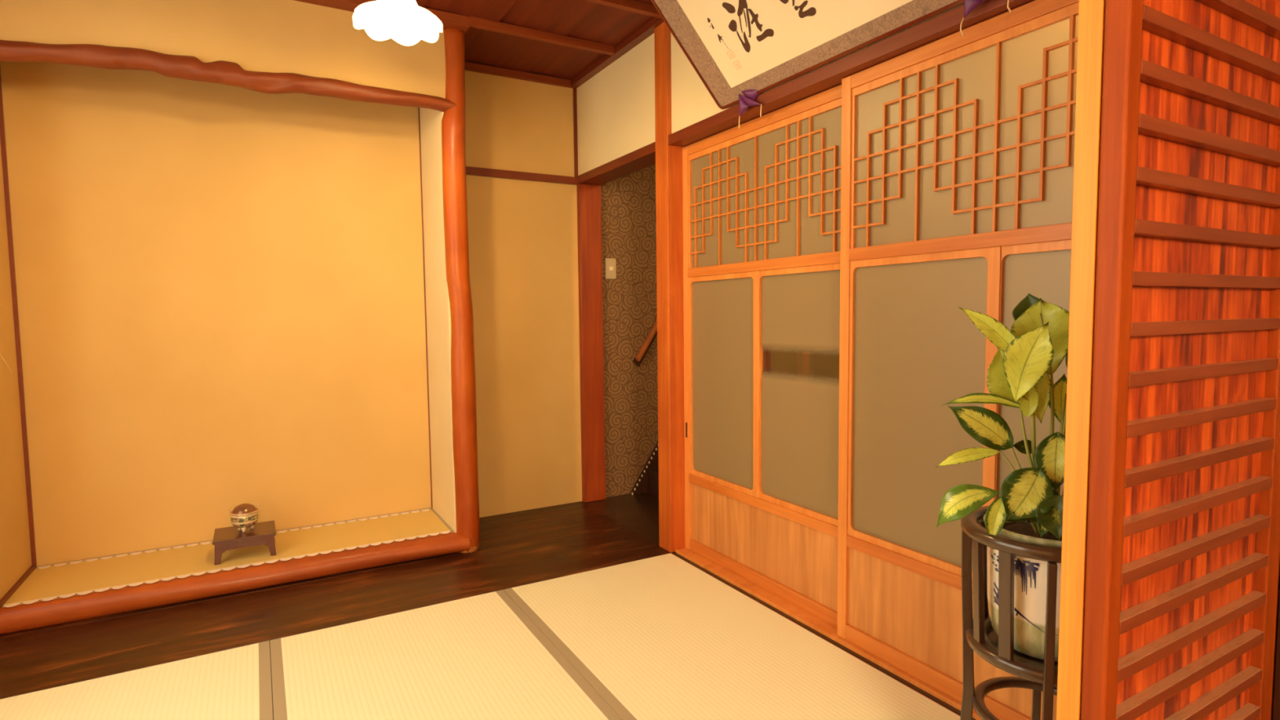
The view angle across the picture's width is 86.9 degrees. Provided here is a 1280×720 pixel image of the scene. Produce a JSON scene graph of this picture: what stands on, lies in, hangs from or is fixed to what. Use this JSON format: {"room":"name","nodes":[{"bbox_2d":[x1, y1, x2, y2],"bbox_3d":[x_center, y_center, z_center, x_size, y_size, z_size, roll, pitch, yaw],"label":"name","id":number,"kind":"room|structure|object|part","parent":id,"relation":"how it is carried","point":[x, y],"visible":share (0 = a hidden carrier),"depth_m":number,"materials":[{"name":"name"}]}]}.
{"room":"traditional dwelling","nodes":[
{"label":"traditional dwelling","id":0,"kind":"room"},
{"bbox_2d":[0,141,31,599],"bbox_3d":[-2.310,-0.223,2.387,0.050,2.270,0.490,-3,4,-30],"label":"wall","id":1,"kind":"structure","parent":0,"point":[15,560],"depth_m":2.48,"materials":[{"name":"beige paint"}]},
{"bbox_2d":[0,564,35,608],"bbox_3d":[-2.258,0.819,2.451,0.012,0.021,0.421,-3,4,-30],"label":"trim","id":2,"kind":"structure","parent":1,"relation":"attached to","point":[32,568],"depth_m":2.43,"materials":[{"name":"brown wood"}]},
{"bbox_2d":[0,70,36,566],"bbox_3d":[-2.377,-0.279,2.563,0.012,2.180,0.012,-3,4,-30],"label":"trim","id":3,"kind":"structure","parent":1,"relation":"attached to","point":[2,139],"depth_m":2.57,"materials":[{"name":"brown wood"}]},
{"bbox_2d":[0,532,470,634],"bbox_3d":[-1.511,0.845,2.652,1.650,0.085,0.174,-3,4,-30],"label":"sill","id":4,"kind":"structure","parent":1,"relation":"attached to","point":[40,614],"depth_m":2.55,"materials":[{"name":"brown wood"}]},
{"bbox_2d":[0,0,445,97],"bbox_3d":[-1.497,-1.231,2.517,1.578,0.355,0.030,-3,4,-30],"label":"wall","id":5,"kind":"structure","parent":0,"point":[271,36],"depth_m":2.52,"materials":[{"name":"beige paint"}]},
{"bbox_2d":[0,40,455,111],"bbox_3d":[-1.518,-1.046,2.497,1.650,0.109,0.084,-3,4,-30],"label":"lintel","id":6,"kind":"object","parent":5,"relation":"attached to","point":[181,67],"visible":0.98,"depth_m":2.44,"materials":[{"name":"brown wood"}]},
{"bbox_2d":[293,0,470,33],"bbox_3d":[-1.552,-1.384,2.413,1.878,0.042,0.080,-3,4,-30],"label":"trim","id":7,"kind":"structure","parent":5,"relation":"attached to","point":[448,20],"depth_m":2.77,"materials":[{"name":"brown wood"}]},
{"bbox_2d":[0,61,657,567],"bbox_3d":[-0.756,-0.303,3.523,3.778,2.300,0.050,-3,4,-30],"label":"wall","id":8,"kind":"structure","parent":0,"point":[220,288],"depth_m":3.01,"materials":[{"name":"beige paint"}]},
{"bbox_2d":[464,61,570,88],"bbox_3d":[-0.694,-1.464,3.442,0.730,0.033,0.028,-3,4,-30],"label":"trim","id":9,"kind":"structure","parent":8,"relation":"attached to","point":[468,66],"depth_m":3.46,"materials":[{"name":"brown wood"}]},
{"bbox_2d":[466,166,577,185],"bbox_3d":[-0.667,-0.957,3.492,0.753,0.038,0.022,-3,4,-30],"label":"trim","id":10,"kind":"structure","parent":8,"relation":"attached to","point":[470,171],"depth_m":3.51,"materials":[{"name":"brown wood"}]},
{"bbox_2d":[573,88,577,177],"bbox_3d":[-0.350,-1.229,3.663,0.018,0.480,0.010,-3,4,-30],"label":"trim","id":11,"kind":"structure","parent":8,"relation":"attached to","point":[575,94],"depth_m":3.66,"materials":[{"name":"brown wood"}]},
{"bbox_2d":[577,183,605,502],"bbox_3d":[-0.270,-0.083,3.764,0.132,1.757,0.036,-3,4,-30],"label":"door frame","id":12,"kind":"structure","parent":8,"relation":"attached to","point":[588,196],"depth_m":3.75,"materials":[{"name":"brown wood"}]},
{"bbox_2d":[604,257,616,279],"bbox_3d":[-0.165,-0.516,3.817,0.067,0.116,0.010,-3,4,-30],"label":"light switch","id":13,"kind":"object","parent":8,"relation":"attached to","point":[610,264],"visible":1,"depth_m":3.81,"materials":[{"name":"beige plastic"}]},
{"bbox_2d":[632,319,657,366],"bbox_3d":[0.228,-0.414,4.024,0.605,0.887,0.049,-3,4,-30],"label":"handrail","id":14,"kind":"object","parent":8,"relation":"attached to","point":[652,334],"visible":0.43,"depth_m":3.92,"materials":[{"name":"brown wood"}]},
{"bbox_2d":[419,107,456,533],"bbox_3d":[-0.927,-0.292,3.172,0.073,2.270,0.489,-3,4,-30],"label":"wall","id":15,"kind":"structure","parent":0,"point":[437,303],"depth_m":3.12,"materials":[{"name":"paint"}]},
{"bbox_2d":[417,106,432,507],"bbox_3d":[-1.057,-0.346,3.317,0.005,2.180,0.005,-3,4,-30],"label":"trim","id":16,"kind":"structure","parent":15,"relation":"attached to","point":[418,107],"depth_m":3.32,"materials":[{"name":"brown wood"}]},
{"bbox_2d":[430,507,454,532],"bbox_3d":[-0.942,0.759,3.205,0.012,0.008,0.431,-3,4,-30],"label":"trim","id":17,"kind":"structure","parent":15,"relation":"attached to","point":[431,508],"depth_m":3.19,"materials":[{"name":"fabric"}]},
{"bbox_2d":[0,492,976,719],"bbox_3d":[-0.107,0.916,2.244,4.020,0.034,2.981,-3,4,-30],"label":"floor","id":18,"kind":"structure","parent":0,"point":[530,546],"depth_m":2.52,"materials":[{"name":"brown wood"}]},
{"bbox_2d":[0,640,273,719],"bbox_3d":[-1.084,0.997,1.191,0.788,0.031,1.884,-3,4,-30],"label":"mat","id":19,"kind":"object","parent":18,"relation":"on","point":[234,683],"visible":1,"depth_m":1.89,"materials":[{"name":"wicker"}]},
{"bbox_2d":[270,589,622,719],"bbox_3d":[-0.399,0.963,1.580,0.785,0.031,1.884,-3,4,-30],"label":"mat","id":20,"kind":"object","parent":18,"relation":"on","point":[477,657],"visible":1,"depth_m":2.01,"materials":[{"name":"wicker"}]},
{"bbox_2d":[441,27,479,552],"bbox_3d":[-0.790,-0.280,2.966,0.114,2.270,0.110,0,4,4],"label":"pillar","id":21,"kind":"structure","parent":18,"relation":"on","point":[453,121],"depth_m":2.93,"materials":[{"name":"brown wood"}]},
{"bbox_2d":[653,22,684,552],"bbox_3d":[0.141,-0.290,2.956,0.100,2.270,0.100,-3,4,-30],"label":"post","id":22,"kind":"object","parent":18,"relation":"on","point":[668,158],"visible":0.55,"depth_m":2.92,"materials":[{"name":"brown wood"}]},
{"bbox_2d":[629,346,813,497],"bbox_3d":[0.493,0.039,3.935,1.000,1.476,0.514,-3,4,-30],"label":"staircase","id":23,"kind":"structure","parent":18,"relation":"on","point":[781,362],"depth_m":3.87,"materials":[{"name":"brown wood"}]},
{"bbox_2d":[631,448,657,494],"bbox_3d":[0.188,0.365,4.037,0.550,0.815,0.006,-3,4,-30],"label":"edging","id":24,"kind":"object","parent":23,"relation":"attached to","point":[655,448],"visible":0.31,"depth_m":3.96,"materials":[{"name":"beige plastic"}]},
{"bbox_2d":[503,553,960,719],"bbox_3d":[0.272,0.929,1.961,0.758,0.031,1.884,-3,4,-30],"label":"mat","id":25,"kind":"object","parent":18,"relation":"on","point":[658,637],"visible":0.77,"depth_m":2.09,"materials":[{"name":"wicker"}]},
{"bbox_2d":[960,505,1062,719],"bbox_3d":[0.821,0.639,1.378,0.316,0.614,0.316,-3,4,-30],"label":"plant stand","id":26,"kind":"object","parent":25,"relation":"on","point":[979,636],"visible":0.45,"depth_m":1.34,"materials":[{"name":"brown wood"}]},
{"bbox_3d":[0.685,0.649,1.449,0.060,0.588,0.020,1,4,27],"label":"leg","id":27,"kind":"part","parent":26,"relation":"part of","materials":[{"name":"brown wood"}]},
{"bbox_2d":[982,514,1062,662],"bbox_3d":[0.819,0.455,1.365,0.228,0.252,0.228,-3,4,-30],"label":"plant pot","id":28,"kind":"object","parent":26,"relation":"on","point":[1029,575],"visible":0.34,"depth_m":1.30,"materials":[{"name":"white ceramic"}]},
{"bbox_2d":[935,293,1069,541],"bbox_3d":[0.762,0.110,1.347,0.310,0.488,0.191,1,4,28],"label":"potted plant","id":29,"kind":"object","parent":28,"relation":"in","point":[1036,344],"visible":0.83,"depth_m":1.35,"materials":[{"name":"green plant"}]},
{"bbox_3d":[0.749,0.300,1.331,0.073,0.087,0.017,0,4,13],"label":"stem","id":30,"kind":"part","parent":29,"relation":"part of","materials":[{"name":"green plant"}]},
{"bbox_3d":[0.757,0.265,1.350,0.011,0.153,0.078,-4,5,-44],"label":"stem","id":31,"kind":"part","parent":29,"relation":"part of","materials":[{"name":"yellow"}]},
{"bbox_3d":[0.766,0.259,1.340,0.058,0.164,0.009,3,5,43],"label":"stem","id":32,"kind":"part","parent":29,"relation":"part of","materials":[{"name":"yellow"}]},
{"bbox_3d":[0.776,0.212,1.341,0.016,0.262,0.051,-4,5,-42],"label":"stem","id":33,"kind":"part","parent":29,"relation":"part of","materials":[{"name":"yellow"}]},
{"bbox_3d":[0.775,0.206,1.340,0.062,0.281,0.019,0,4,3],"label":"stem","id":34,"kind":"part","parent":29,"relation":"part of","materials":[{"name":"yellow"}]},
{"bbox_3d":[0.819,0.128,1.369,0.027,0.445,0.046,-3,4,-30],"label":"stem","id":35,"kind":"part","parent":29,"relation":"part of","materials":[{"name":"yellow"}]},
{"bbox_3d":[0.815,0.241,1.322,0.008,0.204,0.018,0,4,4],"label":"stem","id":36,"kind":"part","parent":29,"relation":"part of","materials":[{"name":"green plant"}]},
{"bbox_3d":[0.844,0.207,1.352,0.047,0.279,0.018,-3,4,-30],"label":"stem","id":37,"kind":"part","parent":29,"relation":"part of","materials":[{"name":"green plant"}]},
{"bbox_3d":[0.843,0.189,1.353,0.029,0.327,0.007,2,5,36],"label":"stem","id":38,"kind":"part","parent":29,"relation":"part of","materials":[{"name":"green plant"}]},
{"bbox_3d":[0.891,0.643,1.514,0.020,0.588,0.060,1,4,27],"label":"leg","id":39,"kind":"part","parent":26,"relation":"part of","materials":[{"name":"brown wood"}]},
{"bbox_3d":[0.751,0.663,1.244,0.020,0.588,0.060,1,4,27],"label":"leg","id":40,"kind":"part","parent":26,"relation":"part of","materials":[{"name":"brown wood"}]},
{"bbox_2d":[795,348,808,378],"bbox_3d":[0.712,-0.284,2.946,0.040,2.252,0.040,-3,4,-30],"label":"post","id":41,"kind":"object","parent":18,"relation":"on","point":[802,355],"depth_m":2.95,"materials":[{"name":"brown wood"}]},
{"bbox_2d":[415,0,653,79],"bbox_3d":[-0.838,-1.374,1.736,2.790,0.022,2.854,-3,4,-30],"label":"ceiling","id":42,"kind":"structure","parent":0,"point":[584,20],"depth_m":2.98,"materials":[{"name":"brown wood"}]},
{"bbox_2d":[352,0,442,45],"bbox_3d":[-0.763,-1.200,2.119,0.260,0.381,0.260,-3,4,-30],"label":"pendant lamp","id":43,"kind":"object","parent":42,"relation":"hanging from","point":[403,21],"visible":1,"depth_m":2.13,"materials":[{"name":"white glass"}]},
{"bbox_3d":[-0.761,-1.065,2.128,0.068,0.110,0.068,-3,4,-30],"label":"bulb","id":44,"kind":"part","parent":43,"relation":"part of","materials":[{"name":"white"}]},
{"bbox_2d":[469,16,614,55],"bbox_3d":[-0.422,-1.442,3.014,0.682,0.034,0.030,-3,4,-30],"label":"batten","id":45,"kind":"object","parent":42,"relation":"attached to","point":[475,22],"visible":1,"depth_m":2.99,"materials":[{"name":"brown wood"}]},
{"bbox_2d":[585,0,662,18],"bbox_3d":[-1.015,-1.377,2.160,2.560,0.034,0.030,-3,4,-30],"label":"batten","id":46,"kind":"object","parent":42,"relation":"attached to","point":[633,6],"visible":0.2,"depth_m":2.71,"materials":[{"name":"brown wood"}]},
{"bbox_2d":[576,2,964,175],"bbox_3d":[0.383,-1.174,2.445,0.048,0.501,2.854,-3,4,-30],"label":"wall","id":47,"kind":"structure","parent":0,"point":[615,107],"depth_m":3.13,"materials":[{"name":"paint"}]},
{"bbox_2d":[576,142,655,185],"bbox_3d":[-0.082,-0.958,3.342,0.130,0.042,0.861,-3,4,-30],"label":"lintel","id":48,"kind":"object","parent":47,"relation":"attached to","point":[642,157],"visible":0.66,"depth_m":3.30,"materials":[{"name":"brown wood"}]},
{"bbox_2d":[568,17,664,88],"bbox_3d":[0.357,-1.407,2.416,0.080,0.032,2.854,-3,4,-30],"label":"trim","id":49,"kind":"structure","parent":47,"relation":"attached to","point":[646,30],"depth_m":3.16,"materials":[{"name":"brown wood"}]},
{"bbox_2d":[682,84,841,627],"bbox_3d":[0.443,-0.011,2.528,0.032,1.744,0.972,-3,4,-30],"label":"door","id":50,"kind":"structure","parent":47,"relation":"in","point":[762,197],"depth_m":2.49,"materials":[{"name":"brown wood"}]},
{"bbox_3d":[0.204,0.305,2.950,0.003,0.066,0.012,-3,4,-30],"label":"finger pull","id":51,"kind":"part","parent":50,"relation":"part of","materials":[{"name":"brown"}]},
{"bbox_3d":[0.332,0.081,2.738,0.003,0.865,0.444,-3,4,-30],"label":"glass pane","id":52,"kind":"part","parent":50,"relation":"part of","materials":[{"name":"beige glass"}]},
{"bbox_3d":[0.440,-0.349,2.505,0.032,0.037,0.900,-3,4,-30],"label":"rail","id":53,"kind":"part","parent":50,"relation":"part of","materials":[{"name":"brown wood"}]},
{"bbox_3d":[0.450,0.538,2.565,0.032,0.036,0.900,-3,4,-30],"label":"rail","id":54,"kind":"part","parent":50,"relation":"part of","materials":[{"name":"brown wood"}]},
{"bbox_3d":[0.454,0.834,2.586,0.030,0.050,0.900,-3,4,-30],"label":"rail","id":55,"kind":"part","parent":50,"relation":"part of","materials":[{"name":"brown wood"}]},
{"bbox_3d":[0.452,0.682,2.576,0.006,0.265,0.908,-3,4,-30],"label":"wooden panel","id":56,"kind":"part","parent":50,"relation":"part of","materials":[{"name":"brown wood"}]},
{"bbox_3d":[0.435,-0.862,2.471,0.030,0.039,0.900,-3,4,-30],"label":"rail","id":57,"kind":"part","parent":50,"relation":"part of","materials":[{"name":"brown wood"}]},
{"bbox_3d":[0.440,-0.604,2.490,0.003,0.478,0.900,-3,4,-30],"label":"glass pane","id":58,"kind":"part","parent":50,"relation":"part of","materials":[{"name":"beige"}]},
{"bbox_3d":[0.563,0.106,2.333,0.003,0.865,0.444,-3,4,-30],"label":"glass pane","id":59,"kind":"part","parent":50,"relation":"part of","materials":[{"name":"beige glass"}]},
{"bbox_2d":[650,0,964,109],"bbox_3d":[0.457,-1.096,1.859,0.380,0.423,1.270,-3,4,-30],"label":"calligraphy","id":60,"kind":"object","parent":47,"relation":"attached to","point":[733,46],"visible":1,"depth_m":2.12,"materials":[{"name":"beige paper"}]},
{"bbox_2d":[668,0,1035,146],"bbox_3d":[0.635,-0.878,2.053,0.111,0.042,1.893,-3,4,-30],"label":"lintel","id":61,"kind":"object","parent":47,"relation":"attached to","point":[828,77],"visible":0.77,"depth_m":2.01,"materials":[{"name":"brown wood"}]},
{"bbox_2d":[738,88,761,128],"bbox_3d":[0.389,-0.879,2.338,0.038,0.123,0.123,-3,4,-30],"label":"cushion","id":62,"kind":"object","parent":61,"relation":"attached to","point":[749,98],"visible":1,"depth_m":2.35,"materials":[{"name":"purple fabric"}]},
{"bbox_2d":[960,0,1012,35],"bbox_3d":[0.818,-0.843,1.585,0.038,0.124,0.130,-3,4,-30],"label":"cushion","id":63,"kind":"object","parent":61,"relation":"attached to","point":[969,5],"visible":1,"depth_m":1.61,"materials":[{"name":"purple fabric"}]},
{"bbox_2d":[836,0,1079,719],"bbox_3d":[0.871,0.040,1.708,0.032,1.744,0.952,-3,4,-30],"label":"door","id":64,"kind":"structure","parent":47,"relation":"in","point":[957,156],"depth_m":1.83,"materials":[{"name":"brown wood"}]},
{"bbox_3d":[0.878,0.589,1.745,0.032,0.036,0.880,-3,4,-30],"label":"rail","id":65,"kind":"part","parent":64,"relation":"part of","materials":[{"name":"brown wood"}]},
{"bbox_3d":[0.769,0.133,1.902,0.003,0.865,0.459,-3,4,-30],"label":"glass pane","id":66,"kind":"part","parent":64,"relation":"part of","materials":[{"name":"beige glass"}]},
{"bbox_3d":[0.882,0.885,1.766,0.030,0.050,0.880,-3,4,-30],"label":"rail","id":67,"kind":"part","parent":64,"relation":"part of","materials":[{"name":"brown wood"}]},
{"bbox_3d":[0.880,0.734,1.755,0.006,0.265,0.888,-3,4,-30],"label":"wooden panel","id":68,"kind":"part","parent":64,"relation":"part of","materials":[{"name":"brown wood"}]},
{"bbox_3d":[0.868,-0.298,1.685,0.032,0.037,0.880,-3,4,-30],"label":"rail","id":69,"kind":"part","parent":64,"relation":"part of","materials":[{"name":"brown wood"}]},
{"bbox_3d":[0.863,-0.811,1.650,0.030,0.039,0.880,-3,4,-30],"label":"rail","id":70,"kind":"part","parent":64,"relation":"part of","materials":[{"name":"brown wood"}]},
{"bbox_3d":[0.868,-0.553,1.669,0.003,0.478,0.880,-3,4,-30],"label":"glass pane","id":71,"kind":"part","parent":64,"relation":"part of","materials":[{"name":"beige"}]},
{"bbox_3d":[0.995,0.158,1.506,0.003,0.865,0.408,-3,4,-30],"label":"glass pane","id":72,"kind":"part","parent":64,"relation":"part of","materials":[{"name":"beige glass"}]},
{"bbox_2d":[813,349,839,382],"bbox_3d":[2.193,-0.266,2.111,0.050,2.350,5.400,-3,4,-30],"label":"wall","id":73,"kind":"structure","parent":0,"point":[826,362],"depth_m":4.00,"materials":[{"name":"beige paint"}]},
{"bbox_2d":[1272,594,1279,719],"bbox_3d":[1.770,-0.213,1.553,1.240,2.330,0.025,-3,4,-30],"label":"wall","id":74,"kind":"structure","parent":0,"point":[1276,716],"depth_m":1.31,"materials":[{"name":"brown wood"}]},
{"bbox_2d":[671,553,960,716],"bbox_3d":[0.615,0.914,2.151,0.024,0.026,1.892,-3,4,-30],"label":"sill","id":75,"kind":"structure","parent":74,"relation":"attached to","point":[672,553],"depth_m":2.14,"materials":[{"name":"brown wood"}]},
{"bbox_2d":[675,547,982,719],"bbox_3d":[0.690,0.908,2.132,0.088,0.040,2.000,-3,4,-30],"label":"sill","id":76,"kind":"structure","parent":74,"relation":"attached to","point":[815,623],"depth_m":2.31,"materials":[{"name":"brown wood"}]},
{"bbox_3d":[-1.623,0.834,2.872,1.530,0.080,0.341,-3,4,-30],"label":"floor","id":77,"kind":"structure","parent":0,"visible":0},
{"bbox_2d":[1,508,451,607],"bbox_3d":[-1.598,0.792,2.825,1.506,0.010,0.442,-3,4,-30],"label":"mat","id":78,"kind":"object","parent":77,"relation":"on","point":[100,574],"visible":0.87,"depth_m":2.73,"materials":[{"name":"fabric"}]},
{"bbox_2d":[212,503,276,564],"bbox_3d":[-1.620,0.691,2.770,0.218,0.204,0.198,-3,4,-30],"label":"display table","id":79,"kind":"object","parent":78,"relation":"on","point":[228,538],"depth_m":2.73,"materials":[{"name":"brown wood"}]},
{"bbox_3d":[-1.658,0.761,2.656,0.031,0.080,0.031,-3,4,-30],"label":"leg","id":80,"kind":"part","parent":79,"relation":"part of","materials":[{"name":"brown wood"}]},
{"bbox_3d":[-1.621,0.644,2.769,0.110,0.112,0.104,-3,4,-30],"label":"incense burner","id":81,"kind":"part","parent":79,"relation":"part of","materials":[{"name":"ceramic"}]},
{"bbox_3d":[-1.622,0.604,2.766,0.090,0.030,0.090,-3,4,-30],"label":"lid","id":82,"kind":"part","parent":79,"relation":"part of","materials":[{"name":"brown metal"}]},
{"bbox_3d":[-1.499,0.753,2.747,0.031,0.080,0.031,-3,4,-30],"label":"leg","id":83,"kind":"part","parent":79,"relation":"part of","materials":[{"name":"brown wood"}]},
{"bbox_3d":[1.103,1.080,-0.158,4.300,0.038,2.400,-3,4,-30],"label":"floor","id":84,"kind":"structure","parent":0,"visible":0},
{"bbox_3d":[-0.023,1.020,0.644,2.580,0.034,0.103,-3,4,-30],"label":"threshold","id":85,"kind":"object","parent":84,"relation":"on","visible":0},
{"bbox_2d":[1056,0,1105,719],"bbox_3d":[0.872,0.081,1.138,0.496,1.752,0.033,-3,4,-30],"label":"wall","id":86,"kind":"structure","parent":85,"relation":"on","point":[1091,13],"depth_m":1.01,"materials":[{"name":"brown wood"}]},
{"bbox_2d":[1080,0,1279,719],"bbox_3d":[0.957,0.079,1.145,0.653,1.752,0.034,-3,4,-30],"label":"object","id":87,"kind":"structure","parent":85,"relation":"on","point":[1182,591],"depth_m":1.10,"materials":[{"name":"red wood"}]}
]}

